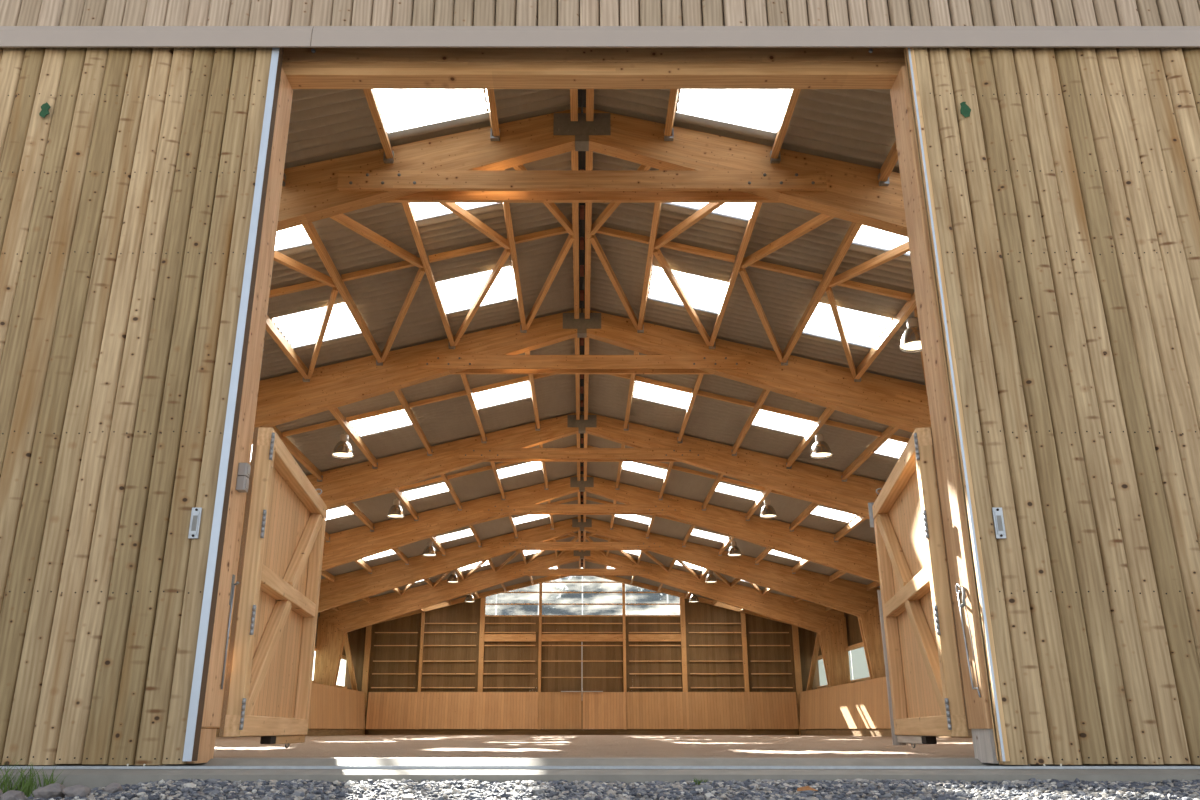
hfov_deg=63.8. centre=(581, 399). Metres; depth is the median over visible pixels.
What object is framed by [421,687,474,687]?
wall rail
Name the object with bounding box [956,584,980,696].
rod
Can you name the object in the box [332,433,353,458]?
lamp
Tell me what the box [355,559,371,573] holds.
purlin
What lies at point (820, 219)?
brace
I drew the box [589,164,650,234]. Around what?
brace
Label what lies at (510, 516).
purlin
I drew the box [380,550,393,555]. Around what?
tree
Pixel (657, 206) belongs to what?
purlin
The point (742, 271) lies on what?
brace
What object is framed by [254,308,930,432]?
roof beam
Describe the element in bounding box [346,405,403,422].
spacer
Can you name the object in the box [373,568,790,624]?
roof beam
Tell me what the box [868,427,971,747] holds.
door
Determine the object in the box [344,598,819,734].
wall
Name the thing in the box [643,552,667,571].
brace
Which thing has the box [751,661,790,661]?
wall rail
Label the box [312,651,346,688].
window
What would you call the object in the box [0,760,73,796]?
grass tuft
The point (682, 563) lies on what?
brace
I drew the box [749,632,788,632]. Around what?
wall rail
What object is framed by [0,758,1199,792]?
concrete foundation
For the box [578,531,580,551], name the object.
ridge purlin
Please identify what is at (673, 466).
spacer
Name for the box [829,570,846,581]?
purlin
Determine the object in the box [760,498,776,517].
lamp
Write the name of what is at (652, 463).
spacer
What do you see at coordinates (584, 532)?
ridge purlin
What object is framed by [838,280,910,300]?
spacer
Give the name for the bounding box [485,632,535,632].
wall rail
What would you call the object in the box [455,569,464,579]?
purlin
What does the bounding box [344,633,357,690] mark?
strut
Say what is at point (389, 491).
spacer
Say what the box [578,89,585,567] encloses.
ridge beam
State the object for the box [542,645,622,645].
wall rail
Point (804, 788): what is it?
dry leaf
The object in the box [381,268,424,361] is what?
brace
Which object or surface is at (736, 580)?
purlin
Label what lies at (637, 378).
spacer
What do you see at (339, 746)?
floor
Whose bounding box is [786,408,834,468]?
purlin
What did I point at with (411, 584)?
brace
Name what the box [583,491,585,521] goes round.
ridge purlin
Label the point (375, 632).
wall rail
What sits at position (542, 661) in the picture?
wall rail
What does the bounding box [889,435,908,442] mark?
spacer
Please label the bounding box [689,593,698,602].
lamp
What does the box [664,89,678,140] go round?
purlin
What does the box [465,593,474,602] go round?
lamp
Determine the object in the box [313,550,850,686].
portal frame
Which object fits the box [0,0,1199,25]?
wall
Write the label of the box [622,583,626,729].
post
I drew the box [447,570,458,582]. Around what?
lamp
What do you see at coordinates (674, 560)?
purlin
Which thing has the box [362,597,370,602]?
purlin
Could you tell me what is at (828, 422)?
spacer
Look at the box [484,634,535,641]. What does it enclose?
lintel beam
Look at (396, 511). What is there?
lamp
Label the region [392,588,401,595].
purlin
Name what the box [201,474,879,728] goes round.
portal frame
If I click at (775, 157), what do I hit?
purlin
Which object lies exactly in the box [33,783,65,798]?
stone
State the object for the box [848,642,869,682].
window
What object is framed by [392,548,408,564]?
purlin
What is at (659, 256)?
brace
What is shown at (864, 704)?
kickboard
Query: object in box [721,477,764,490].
spacer
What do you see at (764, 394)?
purlin
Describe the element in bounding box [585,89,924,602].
ceiling
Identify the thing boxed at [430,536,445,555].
purlin
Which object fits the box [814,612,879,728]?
wall
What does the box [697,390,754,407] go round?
spacer
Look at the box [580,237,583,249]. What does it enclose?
block
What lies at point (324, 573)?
purlin
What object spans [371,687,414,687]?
wall rail
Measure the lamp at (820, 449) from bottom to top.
0.500 m
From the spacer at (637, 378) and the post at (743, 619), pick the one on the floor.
the post at (743, 619)
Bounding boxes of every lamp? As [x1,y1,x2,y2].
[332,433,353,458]
[387,498,403,517]
[423,540,435,556]
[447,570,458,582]
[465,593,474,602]
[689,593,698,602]
[705,570,716,582]
[728,540,740,556]
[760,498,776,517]
[810,433,831,458]
[900,316,921,351]
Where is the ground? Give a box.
[30,782,1199,799]
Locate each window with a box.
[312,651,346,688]
[485,576,679,616]
[817,651,852,688]
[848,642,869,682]
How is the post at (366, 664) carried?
on the floor
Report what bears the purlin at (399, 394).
attached to the roof beam at (347, 484)
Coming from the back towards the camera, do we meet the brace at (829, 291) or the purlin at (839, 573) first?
the purlin at (839, 573)
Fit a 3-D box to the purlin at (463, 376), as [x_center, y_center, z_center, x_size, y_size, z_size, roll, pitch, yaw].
[-2.340,-0.019,20.309,0.124,0.236,5.800,0,-19,0]
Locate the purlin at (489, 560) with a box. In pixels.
[488,559,495,572]
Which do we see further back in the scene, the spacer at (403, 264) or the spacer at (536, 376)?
the spacer at (536, 376)
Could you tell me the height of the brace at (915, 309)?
0.400 m
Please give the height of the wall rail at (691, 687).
0.044 m
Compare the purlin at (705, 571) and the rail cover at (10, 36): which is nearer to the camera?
the rail cover at (10, 36)
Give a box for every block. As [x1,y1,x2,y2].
[580,205,583,219]
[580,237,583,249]
[580,265,583,276]
[580,290,583,300]
[580,338,583,345]
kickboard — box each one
[201,667,364,728]
[365,692,537,728]
[626,692,798,728]
[800,677,890,728]
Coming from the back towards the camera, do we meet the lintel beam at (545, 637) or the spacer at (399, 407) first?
the lintel beam at (545, 637)
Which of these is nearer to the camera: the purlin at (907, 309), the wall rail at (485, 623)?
the purlin at (907, 309)
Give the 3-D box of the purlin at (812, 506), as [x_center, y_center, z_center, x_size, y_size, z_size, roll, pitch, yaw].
[6.180,2.825,25.676,0.124,0.236,5.800,0,-19,0]
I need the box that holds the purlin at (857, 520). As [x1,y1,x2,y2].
[834,516,866,541]
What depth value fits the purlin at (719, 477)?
26.59 m
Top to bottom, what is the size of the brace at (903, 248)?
0.400 m
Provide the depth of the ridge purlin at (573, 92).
11.51 m
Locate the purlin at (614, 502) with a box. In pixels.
[610,500,616,529]
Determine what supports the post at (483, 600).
on the floor
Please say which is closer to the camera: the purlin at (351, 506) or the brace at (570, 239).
the brace at (570, 239)
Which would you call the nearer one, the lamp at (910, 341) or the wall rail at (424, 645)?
the lamp at (910, 341)
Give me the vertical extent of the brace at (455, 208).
0.400 m
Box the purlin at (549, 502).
[547,500,553,529]
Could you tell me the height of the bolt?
0.550 m
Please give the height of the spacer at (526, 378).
0.380 m
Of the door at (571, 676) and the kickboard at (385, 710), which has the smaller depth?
the kickboard at (385, 710)
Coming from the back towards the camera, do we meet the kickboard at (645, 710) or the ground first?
the kickboard at (645, 710)
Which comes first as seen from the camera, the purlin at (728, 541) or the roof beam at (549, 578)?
the purlin at (728, 541)
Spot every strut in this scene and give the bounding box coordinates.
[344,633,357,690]
[806,633,819,690]
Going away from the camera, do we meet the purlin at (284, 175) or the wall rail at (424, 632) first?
the purlin at (284, 175)
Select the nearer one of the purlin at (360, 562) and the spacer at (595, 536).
the purlin at (360, 562)
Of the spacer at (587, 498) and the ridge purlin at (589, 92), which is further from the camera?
the spacer at (587, 498)
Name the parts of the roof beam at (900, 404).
apex plate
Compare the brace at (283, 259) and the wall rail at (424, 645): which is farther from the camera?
the wall rail at (424, 645)
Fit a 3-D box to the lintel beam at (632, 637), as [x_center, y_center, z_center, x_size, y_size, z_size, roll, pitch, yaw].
[3.440,11.090,44.893,2.540,0.330,0.140,0,-19,0]
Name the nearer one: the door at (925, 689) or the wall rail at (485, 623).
the door at (925, 689)
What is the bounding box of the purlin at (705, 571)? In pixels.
[699,569,708,579]
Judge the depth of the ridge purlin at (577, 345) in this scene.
20.87 m
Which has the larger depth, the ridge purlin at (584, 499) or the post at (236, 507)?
the ridge purlin at (584, 499)
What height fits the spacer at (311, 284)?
0.380 m
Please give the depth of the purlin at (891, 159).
11.30 m
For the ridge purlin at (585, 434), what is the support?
attached to the portal frame at (856, 557)
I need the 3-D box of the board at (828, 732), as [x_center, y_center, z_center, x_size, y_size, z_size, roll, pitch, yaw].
[9.790,8.311,23.949,0.060,0.270,40.300,0,-19,0]
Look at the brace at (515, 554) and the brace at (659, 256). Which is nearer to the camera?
the brace at (659, 256)
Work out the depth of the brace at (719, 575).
38.45 m
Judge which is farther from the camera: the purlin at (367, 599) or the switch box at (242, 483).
the purlin at (367, 599)
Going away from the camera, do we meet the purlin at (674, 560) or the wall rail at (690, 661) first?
the purlin at (674, 560)
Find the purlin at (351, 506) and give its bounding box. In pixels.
[344,502,374,531]
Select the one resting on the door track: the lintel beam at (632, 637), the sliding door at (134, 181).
the sliding door at (134, 181)
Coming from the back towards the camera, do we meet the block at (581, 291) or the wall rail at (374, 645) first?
the wall rail at (374, 645)
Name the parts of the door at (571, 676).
rail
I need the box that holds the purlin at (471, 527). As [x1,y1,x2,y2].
[469,525,481,546]
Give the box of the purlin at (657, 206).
[637,169,661,332]
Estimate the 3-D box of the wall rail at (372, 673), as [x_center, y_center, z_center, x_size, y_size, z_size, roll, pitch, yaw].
[-8.675,12.633,44.415,2.010,0.044,0.080,0,-19,0]
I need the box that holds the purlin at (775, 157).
[770,89,800,162]
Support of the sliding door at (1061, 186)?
on the door track
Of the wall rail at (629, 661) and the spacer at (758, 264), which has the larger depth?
the wall rail at (629, 661)
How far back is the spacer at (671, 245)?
14.47 m
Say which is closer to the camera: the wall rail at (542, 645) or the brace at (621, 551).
the brace at (621, 551)
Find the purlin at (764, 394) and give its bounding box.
[731,389,769,455]
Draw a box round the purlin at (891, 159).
[878,140,897,185]
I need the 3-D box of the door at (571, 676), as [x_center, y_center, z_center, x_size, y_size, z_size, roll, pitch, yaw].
[0.000,12.509,44.453,3.720,2.620,0.070,0,-19,0]
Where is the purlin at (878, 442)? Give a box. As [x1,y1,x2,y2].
[841,426,897,481]
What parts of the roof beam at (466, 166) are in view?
apex plate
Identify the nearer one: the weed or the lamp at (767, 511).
the weed
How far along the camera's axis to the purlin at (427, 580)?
38.77 m
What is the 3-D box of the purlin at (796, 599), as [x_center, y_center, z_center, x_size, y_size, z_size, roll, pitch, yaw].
[8.740,7.310,36.824,0.124,0.212,5.800,0,-19,0]
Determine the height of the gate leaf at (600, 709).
1.630 m
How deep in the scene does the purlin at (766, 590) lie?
38.86 m
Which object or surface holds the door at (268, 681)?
attached to the post at (236, 507)
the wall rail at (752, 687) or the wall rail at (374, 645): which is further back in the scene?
the wall rail at (374, 645)
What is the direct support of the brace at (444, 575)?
attached to the purlin at (427, 580)
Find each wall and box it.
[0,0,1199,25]
[0,0,1199,765]
[315,612,349,655]
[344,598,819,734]
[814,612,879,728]
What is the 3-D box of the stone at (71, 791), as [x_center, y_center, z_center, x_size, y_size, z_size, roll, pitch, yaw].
[-1.972,1.534,3.758,0.094,0.062,0.092,2,-19,-5]
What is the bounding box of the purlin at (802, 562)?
[792,559,808,573]
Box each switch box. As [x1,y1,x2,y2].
[236,476,248,492]
[237,463,250,477]
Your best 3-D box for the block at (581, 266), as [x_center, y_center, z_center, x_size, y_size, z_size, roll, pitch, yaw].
[0.000,-2.177,16.239,0.066,0.055,0.320,0,-19,0]
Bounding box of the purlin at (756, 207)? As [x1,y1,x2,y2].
[708,203,761,348]
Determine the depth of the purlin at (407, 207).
14.47 m
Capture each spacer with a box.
[269,280,325,297]
[282,420,339,436]
[341,258,420,281]
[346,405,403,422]
[350,490,392,502]
[399,477,442,490]
[409,390,466,407]
[428,238,507,262]
[447,465,491,478]
[471,376,528,393]
[496,462,519,467]
[514,226,567,243]
[533,374,555,378]
[551,497,577,503]
[556,533,577,540]
[586,497,612,503]
[586,533,607,540]
[596,226,649,243]
[608,374,630,378]
[635,376,692,393]
[644,462,667,467]
[656,238,735,262]
[656,515,691,524]
[672,465,716,478]
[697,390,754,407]
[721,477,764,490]
[743,258,822,281]
[760,405,817,422]
[771,490,813,502]
[824,420,881,436]
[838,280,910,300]
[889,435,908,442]
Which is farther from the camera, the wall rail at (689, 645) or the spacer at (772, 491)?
the wall rail at (689, 645)
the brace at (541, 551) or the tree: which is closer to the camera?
the brace at (541, 551)
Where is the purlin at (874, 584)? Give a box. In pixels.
[866,581,879,590]
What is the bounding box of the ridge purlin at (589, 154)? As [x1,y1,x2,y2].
[585,150,592,318]
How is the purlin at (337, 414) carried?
attached to the roof beam at (347, 484)
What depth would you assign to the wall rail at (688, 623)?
45.12 m
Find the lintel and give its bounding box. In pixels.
[282,48,905,88]
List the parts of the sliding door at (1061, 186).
handle plate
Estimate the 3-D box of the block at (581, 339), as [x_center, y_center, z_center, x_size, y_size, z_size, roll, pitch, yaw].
[0.000,-1.169,19.171,0.066,0.055,0.320,0,-19,0]
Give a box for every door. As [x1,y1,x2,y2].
[0,48,283,765]
[219,427,326,747]
[541,642,621,691]
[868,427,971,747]
[904,48,1199,765]
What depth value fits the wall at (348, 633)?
39.84 m
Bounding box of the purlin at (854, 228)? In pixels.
[781,222,861,364]
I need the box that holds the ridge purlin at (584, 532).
[583,531,585,551]
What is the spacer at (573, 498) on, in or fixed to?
attached to the ridge purlin at (579, 499)
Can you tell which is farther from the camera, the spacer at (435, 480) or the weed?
the spacer at (435, 480)
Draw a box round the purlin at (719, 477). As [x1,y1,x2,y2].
[702,474,722,510]
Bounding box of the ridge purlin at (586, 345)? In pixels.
[584,337,588,419]
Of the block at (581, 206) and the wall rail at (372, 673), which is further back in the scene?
the wall rail at (372, 673)
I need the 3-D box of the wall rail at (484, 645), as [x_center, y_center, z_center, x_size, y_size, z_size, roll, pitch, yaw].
[-3.400,11.432,44.828,2.460,0.044,0.080,0,-19,0]
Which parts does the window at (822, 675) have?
frame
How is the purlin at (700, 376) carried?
attached to the roof beam at (347, 484)
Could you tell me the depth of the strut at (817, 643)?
42.35 m
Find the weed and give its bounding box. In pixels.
[691,778,711,784]
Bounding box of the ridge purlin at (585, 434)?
[584,433,587,480]
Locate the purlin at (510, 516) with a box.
[508,515,517,537]
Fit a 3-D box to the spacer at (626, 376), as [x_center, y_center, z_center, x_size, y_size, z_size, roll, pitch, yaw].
[0.578,-0.581,20.206,0.896,0.303,0.070,0,-19,0]
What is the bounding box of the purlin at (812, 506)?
[789,502,819,531]
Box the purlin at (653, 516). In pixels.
[646,515,655,537]
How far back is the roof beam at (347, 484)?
22.86 m
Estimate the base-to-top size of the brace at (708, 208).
0.400 m
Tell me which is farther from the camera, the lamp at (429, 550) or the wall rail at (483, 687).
the wall rail at (483, 687)
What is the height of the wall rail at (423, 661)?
0.044 m
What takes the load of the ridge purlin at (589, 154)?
attached to the roof beam at (900, 404)
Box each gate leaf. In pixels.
[538,691,581,728]
[582,691,626,728]
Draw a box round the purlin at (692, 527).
[682,525,694,546]
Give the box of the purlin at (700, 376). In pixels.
[677,374,703,442]
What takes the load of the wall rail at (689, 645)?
attached to the wall at (464, 612)
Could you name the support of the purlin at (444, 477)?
attached to the portal frame at (856, 557)
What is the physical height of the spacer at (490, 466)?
0.380 m
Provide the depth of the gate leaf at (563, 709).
43.34 m
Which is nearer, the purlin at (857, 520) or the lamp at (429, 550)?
the purlin at (857, 520)
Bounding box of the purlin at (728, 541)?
[718,536,733,555]
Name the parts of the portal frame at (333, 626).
apex plate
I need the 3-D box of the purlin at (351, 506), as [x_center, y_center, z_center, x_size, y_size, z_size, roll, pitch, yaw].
[-6.180,2.825,25.676,0.124,0.236,5.800,0,-19,0]
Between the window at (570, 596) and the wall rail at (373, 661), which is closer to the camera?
the wall rail at (373, 661)
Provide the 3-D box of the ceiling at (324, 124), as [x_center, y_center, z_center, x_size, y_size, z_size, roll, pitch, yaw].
[-5.520,2.601,26.068,10.920,2.768,41.896,0,-19,0]
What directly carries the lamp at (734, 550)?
hanging from the purlin at (728, 541)
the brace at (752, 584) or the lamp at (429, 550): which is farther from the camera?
the brace at (752, 584)
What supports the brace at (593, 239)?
attached to the purlin at (657, 206)
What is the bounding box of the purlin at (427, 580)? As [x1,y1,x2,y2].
[424,578,433,587]
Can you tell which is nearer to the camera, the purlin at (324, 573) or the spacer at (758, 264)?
the spacer at (758, 264)
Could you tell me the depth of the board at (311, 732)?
36.85 m
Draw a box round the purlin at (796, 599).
[793,597,801,602]
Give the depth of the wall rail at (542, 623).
45.12 m
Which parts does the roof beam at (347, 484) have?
apex plate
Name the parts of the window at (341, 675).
frame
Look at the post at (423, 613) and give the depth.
44.59 m
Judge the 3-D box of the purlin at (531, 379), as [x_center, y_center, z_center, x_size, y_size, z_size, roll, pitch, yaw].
[-1.060,-0.317,20.411,0.124,0.236,5.800,0,-19,0]
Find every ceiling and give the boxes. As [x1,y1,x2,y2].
[239,89,578,602]
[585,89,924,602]
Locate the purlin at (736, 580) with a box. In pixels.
[730,578,739,587]
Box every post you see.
[186,68,292,762]
[359,625,371,734]
[415,612,424,729]
[476,597,485,729]
[537,583,541,729]
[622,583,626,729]
[679,597,688,729]
[740,612,751,729]
[792,625,804,734]
[890,66,998,762]
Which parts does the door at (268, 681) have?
rail, rail, rail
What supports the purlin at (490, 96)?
attached to the roof beam at (466, 166)
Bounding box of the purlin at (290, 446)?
[269,426,322,481]
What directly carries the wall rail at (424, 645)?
attached to the wall at (464, 612)
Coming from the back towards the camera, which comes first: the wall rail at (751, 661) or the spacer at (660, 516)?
the wall rail at (751, 661)
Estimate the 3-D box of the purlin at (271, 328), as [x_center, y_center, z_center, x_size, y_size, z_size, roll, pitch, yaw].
[-4.900,-1.374,14.430,0.124,0.236,5.800,0,-19,0]
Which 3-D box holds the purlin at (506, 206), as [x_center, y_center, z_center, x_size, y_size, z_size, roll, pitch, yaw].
[-1.060,-2.267,14.737,0.124,0.236,5.800,0,-19,0]
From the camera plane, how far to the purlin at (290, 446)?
21.02 m
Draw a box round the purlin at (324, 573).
[321,570,334,581]
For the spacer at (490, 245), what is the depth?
14.47 m
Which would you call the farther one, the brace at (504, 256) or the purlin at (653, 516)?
the purlin at (653, 516)
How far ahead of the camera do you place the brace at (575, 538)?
39.13 m
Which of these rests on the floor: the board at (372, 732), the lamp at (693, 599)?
the board at (372, 732)
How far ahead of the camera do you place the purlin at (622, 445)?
27.13 m
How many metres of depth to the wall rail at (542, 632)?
44.99 m
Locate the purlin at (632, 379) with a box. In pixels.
[624,351,638,430]
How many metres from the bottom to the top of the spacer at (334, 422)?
0.380 m
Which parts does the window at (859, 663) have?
pane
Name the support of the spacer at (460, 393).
attached to the purlin at (463, 376)
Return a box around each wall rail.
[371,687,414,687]
[372,673,415,673]
[373,661,416,661]
[374,645,416,645]
[375,632,417,632]
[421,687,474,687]
[422,673,474,673]
[423,661,475,661]
[424,632,476,632]
[424,645,475,645]
[425,623,476,623]
[483,673,534,673]
[483,687,534,687]
[484,645,534,645]
[484,661,534,661]
[485,623,535,623]
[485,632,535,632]
[542,623,621,623]
[542,632,621,632]
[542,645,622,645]
[542,661,622,661]
[629,623,679,623]
[629,632,680,632]
[629,645,680,645]
[629,661,681,661]
[629,673,681,673]
[630,687,681,687]
[688,623,740,623]
[689,632,740,632]
[689,645,741,645]
[690,661,742,661]
[690,673,743,673]
[691,687,743,687]
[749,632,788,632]
[750,645,789,645]
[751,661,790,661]
[751,673,791,673]
[752,687,792,687]
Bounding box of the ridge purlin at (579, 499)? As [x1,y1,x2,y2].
[578,491,580,521]
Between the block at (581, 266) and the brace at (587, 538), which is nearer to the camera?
the block at (581, 266)
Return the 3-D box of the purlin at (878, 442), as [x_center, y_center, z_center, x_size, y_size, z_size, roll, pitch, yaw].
[6.180,0.875,20.002,0.124,0.236,5.800,0,-19,0]
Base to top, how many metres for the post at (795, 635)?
5.022 m
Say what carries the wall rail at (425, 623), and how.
attached to the wall at (464, 612)
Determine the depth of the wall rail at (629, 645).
44.79 m
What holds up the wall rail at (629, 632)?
attached to the wall at (464, 612)
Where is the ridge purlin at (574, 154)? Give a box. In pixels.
[571,150,578,318]
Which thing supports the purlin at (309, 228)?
attached to the roof beam at (466, 166)
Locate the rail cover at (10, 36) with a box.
[0,26,1199,47]
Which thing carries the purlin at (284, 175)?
attached to the roof beam at (466, 166)
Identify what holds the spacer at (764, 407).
attached to the purlin at (764, 394)
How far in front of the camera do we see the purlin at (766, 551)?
32.84 m
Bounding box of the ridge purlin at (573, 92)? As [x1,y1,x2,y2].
[570,89,577,120]
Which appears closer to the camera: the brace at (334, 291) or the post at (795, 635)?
the brace at (334, 291)
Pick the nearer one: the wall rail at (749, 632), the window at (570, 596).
the wall rail at (749, 632)
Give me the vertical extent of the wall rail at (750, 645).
0.044 m
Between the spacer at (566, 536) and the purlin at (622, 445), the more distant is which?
the spacer at (566, 536)
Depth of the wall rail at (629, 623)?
45.12 m
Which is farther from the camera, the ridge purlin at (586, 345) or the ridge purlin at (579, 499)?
the ridge purlin at (579, 499)
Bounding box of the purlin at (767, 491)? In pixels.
[746,488,771,520]
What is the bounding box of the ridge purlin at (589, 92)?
[586,89,593,120]
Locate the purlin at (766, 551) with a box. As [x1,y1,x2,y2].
[755,548,771,564]
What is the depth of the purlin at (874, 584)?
33.12 m
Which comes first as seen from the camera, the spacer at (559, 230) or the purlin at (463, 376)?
the spacer at (559, 230)
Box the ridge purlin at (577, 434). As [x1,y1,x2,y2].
[576,433,579,480]
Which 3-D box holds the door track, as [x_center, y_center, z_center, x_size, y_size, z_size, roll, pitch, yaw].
[0.100,1.653,4.301,8.200,0.034,0.060,0,-19,0]
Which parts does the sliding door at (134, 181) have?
handle plate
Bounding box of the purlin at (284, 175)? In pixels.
[282,173,285,185]
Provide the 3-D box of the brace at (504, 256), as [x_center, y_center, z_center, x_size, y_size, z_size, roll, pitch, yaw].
[-1.700,-1.653,15.948,0.075,0.400,3.243,7,-20,-20]
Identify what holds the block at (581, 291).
attached to the ridge purlin at (574, 154)
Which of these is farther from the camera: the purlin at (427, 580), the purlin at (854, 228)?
the purlin at (427, 580)
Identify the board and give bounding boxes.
[216,729,363,737]
[369,730,796,734]
[800,729,971,737]
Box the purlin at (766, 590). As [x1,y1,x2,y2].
[762,588,771,595]
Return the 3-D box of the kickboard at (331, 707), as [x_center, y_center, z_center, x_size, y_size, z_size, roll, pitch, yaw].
[-9.790,7.404,24.234,0.180,1.590,40.250,0,-19,0]
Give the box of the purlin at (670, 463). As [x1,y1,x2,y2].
[658,462,673,499]
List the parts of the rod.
cord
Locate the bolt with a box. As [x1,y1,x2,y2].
[221,575,238,688]
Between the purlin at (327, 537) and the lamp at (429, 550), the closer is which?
the purlin at (327, 537)
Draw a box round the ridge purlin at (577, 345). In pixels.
[575,337,579,419]
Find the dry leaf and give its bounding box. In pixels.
[797,786,817,790]
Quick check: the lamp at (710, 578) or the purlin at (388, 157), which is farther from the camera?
the lamp at (710, 578)
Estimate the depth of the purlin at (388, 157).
11.03 m
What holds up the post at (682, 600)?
on the floor
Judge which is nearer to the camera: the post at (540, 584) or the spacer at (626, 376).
the spacer at (626, 376)
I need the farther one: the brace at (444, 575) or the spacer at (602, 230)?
the brace at (444, 575)
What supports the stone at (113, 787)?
on the ground
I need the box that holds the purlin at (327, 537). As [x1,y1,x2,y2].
[324,531,329,541]
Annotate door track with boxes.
[0,766,1199,768]
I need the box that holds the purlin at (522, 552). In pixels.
[520,550,526,564]
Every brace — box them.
[274,251,335,286]
[308,287,337,378]
[330,214,423,267]
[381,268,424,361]
[401,582,414,594]
[433,571,450,586]
[440,203,509,248]
[454,249,510,345]
[464,560,486,579]
[496,552,520,571]
[513,164,574,234]
[526,234,574,329]
[526,550,545,563]
[558,537,578,556]
[585,537,605,556]
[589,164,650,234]
[589,234,637,329]
[618,550,637,563]
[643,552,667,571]
[653,249,709,345]
[654,203,723,248]
[677,560,699,579]
[713,571,730,586]
[739,268,782,361]
[740,214,833,267]
[749,582,762,594]
[826,287,855,378]
[828,242,909,286]
[914,307,927,395]
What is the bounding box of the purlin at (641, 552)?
[637,550,643,564]
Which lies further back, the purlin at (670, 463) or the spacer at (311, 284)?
the purlin at (670, 463)
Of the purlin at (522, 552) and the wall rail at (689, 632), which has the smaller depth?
the purlin at (522, 552)
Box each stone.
[0,790,25,799]
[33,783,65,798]
[62,785,90,797]
[104,783,122,792]
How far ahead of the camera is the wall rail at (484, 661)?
44.56 m
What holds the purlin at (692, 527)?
attached to the portal frame at (856, 557)
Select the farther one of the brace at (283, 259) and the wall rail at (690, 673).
the wall rail at (690, 673)
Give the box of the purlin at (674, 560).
[668,559,675,572]
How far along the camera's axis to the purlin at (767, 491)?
26.65 m
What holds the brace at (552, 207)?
attached to the purlin at (506, 206)
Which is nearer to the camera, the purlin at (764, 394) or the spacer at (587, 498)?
the purlin at (764, 394)
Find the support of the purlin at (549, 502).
attached to the portal frame at (856, 557)
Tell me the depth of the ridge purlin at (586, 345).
20.87 m
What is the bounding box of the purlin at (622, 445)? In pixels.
[615,444,624,489]
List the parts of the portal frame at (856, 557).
apex plate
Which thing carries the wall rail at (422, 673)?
attached to the wall at (464, 612)
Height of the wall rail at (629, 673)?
0.044 m
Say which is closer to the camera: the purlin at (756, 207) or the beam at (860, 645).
the purlin at (756, 207)
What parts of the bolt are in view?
plate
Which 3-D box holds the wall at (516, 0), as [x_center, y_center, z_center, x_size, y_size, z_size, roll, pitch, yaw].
[0.000,-1.839,5.649,21.900,7.470,0.030,0,-19,0]
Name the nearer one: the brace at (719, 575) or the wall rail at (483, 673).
the brace at (719, 575)
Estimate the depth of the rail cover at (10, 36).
5.53 m
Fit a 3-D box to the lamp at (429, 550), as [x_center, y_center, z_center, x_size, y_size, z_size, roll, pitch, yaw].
[-4.970,4.822,31.440,0.454,0.500,0.454,-2,-19,5]
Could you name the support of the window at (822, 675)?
in the wall at (854, 636)
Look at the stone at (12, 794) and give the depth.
3.68 m
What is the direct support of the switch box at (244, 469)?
attached to the post at (236, 507)
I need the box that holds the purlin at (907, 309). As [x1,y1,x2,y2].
[854,292,916,381]
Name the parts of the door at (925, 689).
bolt plate, rail, rail, rail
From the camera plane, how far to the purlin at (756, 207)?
14.47 m
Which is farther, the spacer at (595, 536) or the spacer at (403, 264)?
the spacer at (595, 536)
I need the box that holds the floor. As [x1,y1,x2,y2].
[213,735,974,757]
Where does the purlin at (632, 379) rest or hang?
attached to the roof beam at (347, 484)
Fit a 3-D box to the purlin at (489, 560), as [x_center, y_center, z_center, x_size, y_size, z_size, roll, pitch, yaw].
[-3.620,6.119,37.233,0.124,0.212,5.800,0,-19,0]
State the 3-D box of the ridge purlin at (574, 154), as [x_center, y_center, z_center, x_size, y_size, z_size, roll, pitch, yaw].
[-0.095,-2.516,14.823,0.090,0.235,5.740,0,-19,0]
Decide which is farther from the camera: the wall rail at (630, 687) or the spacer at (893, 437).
the wall rail at (630, 687)
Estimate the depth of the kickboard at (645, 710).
43.36 m
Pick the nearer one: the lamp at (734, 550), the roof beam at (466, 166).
the roof beam at (466, 166)
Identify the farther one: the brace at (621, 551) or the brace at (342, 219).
the brace at (621, 551)
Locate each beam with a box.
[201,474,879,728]
[242,411,884,531]
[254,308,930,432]
[277,107,907,236]
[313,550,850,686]
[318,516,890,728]
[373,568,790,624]
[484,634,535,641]
[541,634,622,641]
[628,634,680,641]
[846,644,863,650]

